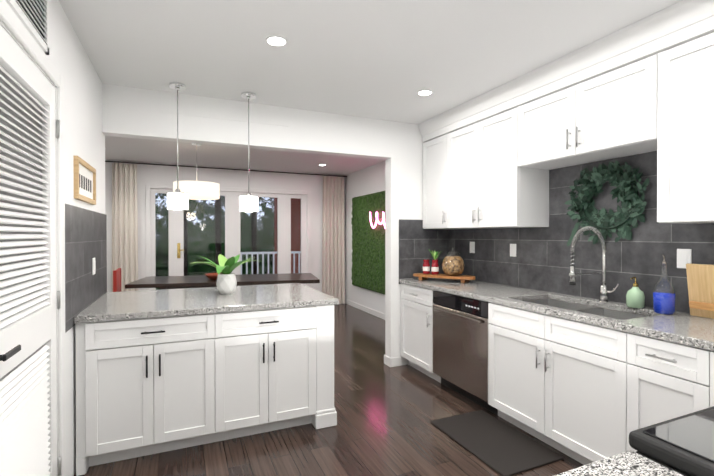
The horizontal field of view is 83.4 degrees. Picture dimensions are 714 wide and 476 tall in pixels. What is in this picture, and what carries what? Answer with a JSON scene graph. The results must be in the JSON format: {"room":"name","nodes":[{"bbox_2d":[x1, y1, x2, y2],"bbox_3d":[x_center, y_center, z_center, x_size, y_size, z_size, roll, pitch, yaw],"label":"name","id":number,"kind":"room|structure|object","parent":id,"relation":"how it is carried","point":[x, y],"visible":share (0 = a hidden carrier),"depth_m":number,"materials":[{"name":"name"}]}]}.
{"room":"kitchen","nodes":[
{"label":"kitchen","id":0,"kind":"room"},
{"bbox_2d":[0,0,106,475],"bbox_3d":[-1.616,0.084,1.215,0.868,2.560,4.080,0,0,-24],"label":"wall","id":1,"kind":"structure","parent":0,"point":[85,223],"depth_m":2.35,"materials":[{"name":"white paint"}]},
{"bbox_2d":[5,0,48,54],"bbox_3d":[-1.319,-0.999,1.610,0.014,0.320,0.500,0,0,-24],"label":"air vent","id":2,"kind":"object","parent":1,"relation":"in","point":[33,16],"visible":0.98,"depth_m":1.69,"materials":[{"name":"white metal"}]},
{"bbox_2d":[0,25,60,475],"bbox_3d":[-1.323,0.305,1.617,0.086,2.088,0.840,0,0,-24],"label":"door","id":3,"kind":"structure","parent":1,"relation":"in","point":[28,409],"depth_m":1.66,"materials":[{"name":"white wood"}]},
{"bbox_2d":[0,0,65,475],"bbox_3d":[-1.371,0.272,1.590,0.136,2.180,0.990,0,0,-24],"label":"door frame","id":4,"kind":"structure","parent":1,"relation":"attached to","point":[12,22],"depth_m":2.00,"materials":[{"name":"white wood"}]},
{"bbox_2d":[73,156,95,204],"bbox_3d":[-1.722,-0.352,2.546,0.022,0.245,0.530,0,0,-24],"label":"picture frame","id":5,"kind":"object","parent":1,"relation":"attached to","point":[84,181],"visible":1,"depth_m":2.50,"materials":[{"name":"brown wood"}]},
{"bbox_2d":[92,258,95,274],"bbox_3d":[-1.813,0.194,2.766,0.010,0.115,0.075,0,0,-24],"label":"light switch","id":6,"kind":"object","parent":1,"relation":"attached to","point":[93,266],"visible":0.98,"depth_m":2.74,"materials":[{"name":"white plastic"}]},
{"bbox_2d":[105,160,344,291],"bbox_3d":[-2.439,-0.025,7.195,4.990,2.700,0.120,0,0,-24],"label":"wall","id":7,"kind":"structure","parent":0,"point":[162,174],"depth_m":7.12,"materials":[{"name":"white paint"}]},
{"bbox_2d":[105,161,346,176],"bbox_3d":[-2.187,-1.220,7.172,4.300,0.019,0.110,0,0,-24],"label":"curtain rod","id":8,"kind":"object","parent":7,"relation":"attached to","point":[222,168],"visible":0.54,"depth_m":7.03,"materials":[{"name":"black metal"}]},
{"bbox_2d":[112,163,137,291],"bbox_3d":[-3.740,0.057,6.464,0.380,2.515,0.070,0,0,-24],"label":"curtain","id":9,"kind":"object","parent":8,"relation":"hanging from","point":[124,224],"visible":0.75,"depth_m":6.45,"materials":[{"name":"beige fabric"}]},
{"bbox_2d":[322,176,344,303],"bbox_3d":[-0.469,0.048,7.894,0.480,2.515,0.070,0,0,-24],"label":"curtain","id":10,"kind":"object","parent":8,"relation":"hanging from","point":[333,266],"visible":0.94,"depth_m":7.88,"materials":[{"name":"beige fabric"}]},
{"bbox_2d":[146,184,310,289],"bbox_3d":[-2.217,0.209,7.256,2.844,2.230,0.100,0,0,-24],"label":"french door","id":11,"kind":"structure","parent":7,"relation":"in","point":[232,229],"depth_m":7.25,"materials":[{"name":"white wood"}]},
{"bbox_2d":[102,84,390,159],"bbox_3d":[-0.899,-1.092,3.678,2.680,0.520,0.127,0,0,-24],"label":"header beam","id":12,"kind":"structure","parent":0,"point":[131,112],"depth_m":3.54,"materials":[{"name":"white paint"}]},
{"bbox_2d":[74,304,583,475],"bbox_3d":[-0.879,1.398,3.635,4.990,0.100,7.910,0,0,-24],"label":"floor","id":13,"kind":"structure","parent":0,"point":[386,415],"depth_m":2.67,"materials":[{"name":"brown wood"}]},
{"bbox_2d":[113,268,120,291],"bbox_3d":[-2.735,0.859,4.944,0.440,0.959,0.440,0,0,-24],"label":"dining chair","id":14,"kind":"object","parent":13,"relation":"on","point":[116,280],"visible":0.27,"depth_m":4.79,"materials":[{"name":"red paint"}]},
{"bbox_2d":[102,315,209,430],"bbox_3d":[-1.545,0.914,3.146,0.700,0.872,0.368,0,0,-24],"label":"base cabinet","id":15,"kind":"object","parent":13,"relation":"on","point":[162,370],"depth_m":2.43,"materials":[{"name":"white paint"}]},
{"bbox_2d":[74,283,337,322],"bbox_3d":[-1.073,0.457,3.056,1.594,0.040,1.065,0,0,-24],"label":"countertop","id":16,"kind":"structure","parent":15,"relation":"on","point":[112,307],"depth_m":2.77,"materials":[{"name":"grey stone"}]},
{"bbox_2d":[190,254,261,293],"bbox_3d":[-1.002,0.285,3.122,0.576,0.301,0.590,0,0,-24],"label":"potted plant","id":17,"kind":"object","parent":16,"relation":"on","point":[226,283],"visible":1,"depth_m":3.09,"materials":[{"name":"green plant"}]},
{"bbox_2d":[125,273,319,289],"bbox_3d":[-1.804,0.952,5.711,2.420,0.764,1.000,0,0,-14],"label":"dining table","id":18,"kind":"object","parent":13,"relation":"on","point":[177,282],"visible":0.62,"depth_m":5.39,"materials":[{"name":"brown wood"}]},
{"bbox_2d":[205,273,217,279],"bbox_3d":[-1.921,0.528,5.450,0.276,0.085,0.276,0,0,-24],"label":"wooden bowl","id":19,"kind":"object","parent":18,"relation":"on","point":[211,276],"visible":0.52,"depth_m":5.36,"materials":[{"name":"brown wood"}]},
{"bbox_2d":[210,307,297,414],"bbox_3d":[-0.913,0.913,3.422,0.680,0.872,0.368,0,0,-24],"label":"base cabinet","id":20,"kind":"object","parent":13,"relation":"on","point":[254,354],"depth_m":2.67,"materials":[{"name":"white paint"}]},
{"bbox_2d":[427,290,554,421],"bbox_3d":[1.115,0.915,3.462,0.612,0.867,0.848,0,0,-24],"label":"base cabinet","id":21,"kind":"object","parent":13,"relation":"on","point":[470,353],"depth_m":3.02,"materials":[{"name":"white paint"}]},
{"bbox_2d":[433,290,489,401],"bbox_3d":[1.093,0.865,3.452,0.620,0.768,0.716,0,0,-24],"label":"dishwasher","id":22,"kind":"object","parent":21,"relation":"in","point":[461,323],"depth_m":3.27,"materials":[{"name":"silver metal"}]},
{"bbox_2d":[399,278,713,353],"bbox_3d":[1.495,0.460,2.573,0.625,0.040,3.828,0,0,-24],"label":"countertop","id":23,"kind":"structure","parent":21,"relation":"on","point":[682,329],"depth_m":2.31,"materials":[{"name":"grey stone"}]},
{"bbox_2d":[413,273,475,282],"bbox_3d":[0.870,0.400,4.009,0.637,0.060,0.198,0,0,35],"label":"serving tray","id":24,"kind":"object","parent":23,"relation":"on","point":[463,278],"visible":1,"depth_m":3.95,"materials":[{"name":"brown wood"}]},
{"bbox_2d":[423,259,429,273],"bbox_3d":[0.714,0.295,4.128,0.073,0.146,0.072,0,0,-24],"label":"jar","id":25,"kind":"object","parent":24,"relation":"on","point":[426,267],"visible":1,"depth_m":4.10,"materials":[{"name":"red"}]},
{"bbox_2d":[429,250,443,274],"bbox_3d":[0.791,0.242,4.082,0.168,0.253,0.160,0,0,-24],"label":"jar","id":26,"kind":"object","parent":24,"relation":"on","point":[434,268],"visible":1,"depth_m":4.04,"materials":[{"name":"red"}]},
{"bbox_2d":[442,249,464,275],"bbox_3d":[0.951,0.232,3.960,0.230,0.275,0.230,0,0,-24],"label":"jar","id":27,"kind":"object","parent":24,"relation":"on","point":[453,265],"visible":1,"depth_m":3.88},
{"bbox_2d":[503,298,674,365],"bbox_3d":[1.466,0.574,2.653,0.455,0.213,0.876,0,0,-24],"label":"drawer fronts","id":28,"kind":"object","parent":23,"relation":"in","point":[581,327],"depth_m":2.38,"materials":[{"name":"white wood"}]},
{"bbox_2d":[568,226,618,301],"bbox_3d":[1.573,0.180,2.656,0.364,0.520,0.135,0,0,-24],"label":"faucet","id":29,"kind":"object","parent":23,"relation":"on","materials":[{"name":"silver metal"}]},
{"bbox_2d":[626,277,644,307],"bbox_3d":[1.767,0.342,2.543,0.100,0.194,0.100,0,0,-24],"label":"soap dispenser","id":30,"kind":"object","parent":23,"relation":"on","point":[635,296],"visible":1,"depth_m":2.51,"materials":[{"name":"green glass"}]},
{"bbox_2d":[653,254,675,314],"bbox_3d":[1.788,0.267,2.333,0.108,0.347,0.107,0,0,-24],"label":"bottle","id":31,"kind":"object","parent":23,"relation":"on","point":[663,302],"visible":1,"depth_m":2.30,"materials":[{"name":"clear glass"}]},
{"bbox_2d":[686,263,713,318],"bbox_3d":[1.981,0.294,2.082,0.066,0.298,0.445,0,0,-24],"label":"cutting board","id":32,"kind":"object","parent":23,"relation":"on","point":[700,280],"visible":1,"depth_m":2.22,"materials":[{"name":"brown wood"}]},
{"bbox_2d":[689,301,713,310],"bbox_3d":[1.957,0.370,1.982,0.048,0.147,0.540,0,0,-24],"label":"paddle board","id":33,"kind":"object","parent":23,"relation":"on","point":[702,305],"visible":1,"depth_m":2.17,"materials":[{"name":"brown wood"}]},
{"bbox_2d":[430,410,563,475],"bbox_3d":[0.901,1.347,2.695,0.480,0.013,0.740,0,0,-24],"label":"kitchen mat","id":34,"kind":"object","parent":13,"relation":"on","point":[498,446],"visible":0.98,"depth_m":2.62,"materials":[{"name":"black rubber"}]},
{"bbox_2d":[554,450,683,475],"bbox_3d":[0.633,0.911,0.508,2.675,0.914,0.728,0,0,-24],"label":"countertop","id":35,"kind":"structure","parent":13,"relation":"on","point":[629,463],"depth_m":0.79,"materials":[{"name":"white stone"}]},
{"bbox_2d":[629,406,713,475],"bbox_3d":[1.070,0.812,0.720,0.770,1.070,0.749,0,0,-24],"label":"range","id":36,"kind":"object","parent":13,"relation":"on","point":[683,445],"visible":0.77,"depth_m":0.82,"materials":[{"name":"black glass"}]},
{"bbox_2d":[59,0,681,174],"bbox_3d":[-0.879,-1.282,3.618,4.990,0.140,7.910,0,0,-24],"label":"ceiling","id":37,"kind":"structure","parent":0,"point":[387,60],"depth_m":2.58,"materials":[{"name":"white paint"}]},
{"bbox_2d":[167,82,188,210],"bbox_3d":[-1.416,-0.715,3.163,0.158,0.988,0.158,0,0,-24],"label":"pendant light","id":38,"kind":"object","parent":37,"relation":"hanging from","point":[177,199],"visible":1,"depth_m":3.12,"materials":[{"name":"silver metal"}]},
{"bbox_2d":[173,143,219,199],"bbox_3d":[-2.092,-0.882,5.235,0.564,0.720,0.564,0,0,-24],"label":"drum pendant light","id":39,"kind":"object","parent":37,"relation":"hanging from","point":[200,190],"visible":0.85,"depth_m":5.03,"materials":[{"name":"white fabric"}]},
{"bbox_2d":[239,92,257,212],"bbox_3d":[-0.911,-0.714,3.373,0.158,0.992,0.158,0,0,-24],"label":"pendant light","id":40,"kind":"object","parent":37,"relation":"hanging from","point":[248,202],"visible":1,"depth_m":3.33,"materials":[{"name":"silver metal"}]},
{"bbox_2d":[266,35,286,45],"bbox_3d":[-0.490,-1.200,2.441,0.126,0.012,0.126,0,0,-24],"label":"recessed light","id":41,"kind":"object","parent":37,"relation":"in","point":[274,40],"visible":1,"depth_m":2.43,"materials":[{"name":"white"}]},
{"bbox_2d":[417,90,432,95],"bbox_3d":[0.563,-1.206,3.327,0.126,0.012,0.126,0,0,-24],"label":"recessed light","id":42,"kind":"object","parent":37,"relation":"in","point":[424,92],"visible":0.96,"depth_m":3.32,"materials":[{"name":"white"}]},
{"bbox_2d":[345,151,713,313],"bbox_3d":[1.211,-0.008,4.540,0.428,2.700,7.910,0,0,-24],"label":"wall","id":43,"kind":"structure","parent":0,"point":[540,261],"depth_m":3.04,"materials":[{"name":"grey tile"}]},
{"bbox_2d":[345,299,384,319],"bbox_3d":[0.497,1.283,6.397,0.016,0.095,3.710,0,0,-24],"label":"baseboard","id":44,"kind":"structure","parent":43,"relation":"attached to","point":[378,314],"depth_m":7.15,"materials":[{"name":"white"}]},
{"bbox_2d":[351,191,384,293],"bbox_3d":[0.308,0.073,6.738,0.075,1.670,1.980,0,0,-24],"label":"panel","id":45,"kind":"object","parent":43,"relation":"attached to","point":[368,257],"visible":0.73,"depth_m":6.92,"materials":[{"name":"green plant"}]},
{"bbox_2d":[369,212,384,227],"bbox_3d":[0.420,-0.273,6.340,0.033,0.330,1.002,0,0,-24],"label":"sign","id":46,"kind":"object","parent":45,"relation":"attached to","point":[383,221],"visible":0.6,"depth_m":6.54,"materials":[{"name":"pink plastic"}]},
{"bbox_2d":[384,355,401,364],"bbox_3d":[0.748,1.295,4.490,1.003,0.095,0.013,0,0,-24],"label":"baseboard","id":47,"kind":"structure","parent":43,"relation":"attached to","point":[393,362],"depth_m":4.20,"materials":[{"name":"white"}]},
{"bbox_2d":[385,121,447,364],"bbox_3d":[0.801,-0.007,4.427,1.030,2.700,0.128,0,0,-24],"label":"wall","id":48,"kind":"structure","parent":43,"relation":"attached to","point":[410,242],"depth_m":4.24,"materials":[{"name":"white paint"}]},
{"bbox_2d":[422,128,441,228],"bbox_3d":[0.965,-0.595,4.149,0.348,1.000,0.502,0,0,-24],"label":"upper cabinet","id":49,"kind":"object","parent":43,"relation":"attached to","point":[432,145],"depth_m":4.16,"materials":[{"name":"white paint"}]},
{"bbox_2d":[470,242,474,252],"bbox_3d":[1.171,0.095,4.081,0.010,0.115,0.075,0,0,-24],"label":"electrical outlet","id":50,"kind":"object","parent":43,"relation":"attached to","point":[472,247],"visible":1,"depth_m":4.07,"materials":[{"name":"white plastic"}]},
{"bbox_2d":[442,100,509,228],"bbox_3d":[1.211,-0.591,3.586,0.348,1.000,0.965,0,0,-24],"label":"upper cabinet","id":51,"kind":"object","parent":43,"relation":"attached to","point":[492,158],"depth_m":3.51,"materials":[{"name":"white paint"}]},
{"bbox_2d":[510,244,515,256],"bbox_3d":[1.392,0.108,3.578,0.009,0.115,0.075,0,0,-24],"label":"electrical outlet","id":52,"kind":"object","parent":43,"relation":"attached to","point":[512,250],"visible":1,"depth_m":3.57,"materials":[{"name":"white plastic"}]},
{"bbox_2d":[510,40,649,227],"bbox_3d":[1.595,-0.585,2.708,0.348,1.000,1.111,0,0,-24],"label":"upper cabinet","id":53,"kind":"object","parent":43,"relation":"attached to","point":[599,111],"depth_m":2.65,"materials":[{"name":"white paint"}]},
{"bbox_2d":[564,160,648,245],"bbox_3d":[1.698,-0.228,2.765,0.132,0.589,0.613,0,0,-24],"label":"wreath","id":54,"kind":"object","parent":43,"relation":"attached to","point":[632,204],"visible":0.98,"depth_m":2.74,"materials":[{"name":"green plant"}]},
{"bbox_2d":[650,12,713,223],"bbox_3d":[1.942,-0.580,1.915,0.348,1.000,0.779,0,0,-24],"label":"upper cabinet","id":55,"kind":"object","parent":43,"relation":"attached to","point":[682,58],"depth_m":2.07,"materials":[{"name":"white paint"}]},
{"bbox_2d":[677,249,691,267],"bbox_3d":[1.924,0.121,2.359,0.010,0.115,0.075,0,0,-24],"label":"outlet","id":56,"kind":"object","parent":43,"relation":"attached to","point":[684,257],"visible":0.85,"depth_m":2.36,"materials":[{"name":"white plastic"}]},
{"label":"outside","id":57,"kind":"structure","parent":0,"visible":0},
{"bbox_2d":[155,193,273,289],"bbox_3d":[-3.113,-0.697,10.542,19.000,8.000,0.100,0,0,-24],"label":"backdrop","id":58,"kind":"structure","parent":57,"point":[204,209],"depth_m":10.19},
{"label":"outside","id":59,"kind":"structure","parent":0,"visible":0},
{"bbox_2d":[184,196,300,275],"bbox_3d":[-2.386,-0.306,8.881,9.000,3.560,2.930,0,0,-24],"label":"deck","id":60,"kind":"object","parent":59,"point":[294,233],"depth_m":10.04,"materials":[{"name":"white wood"}]}
]}

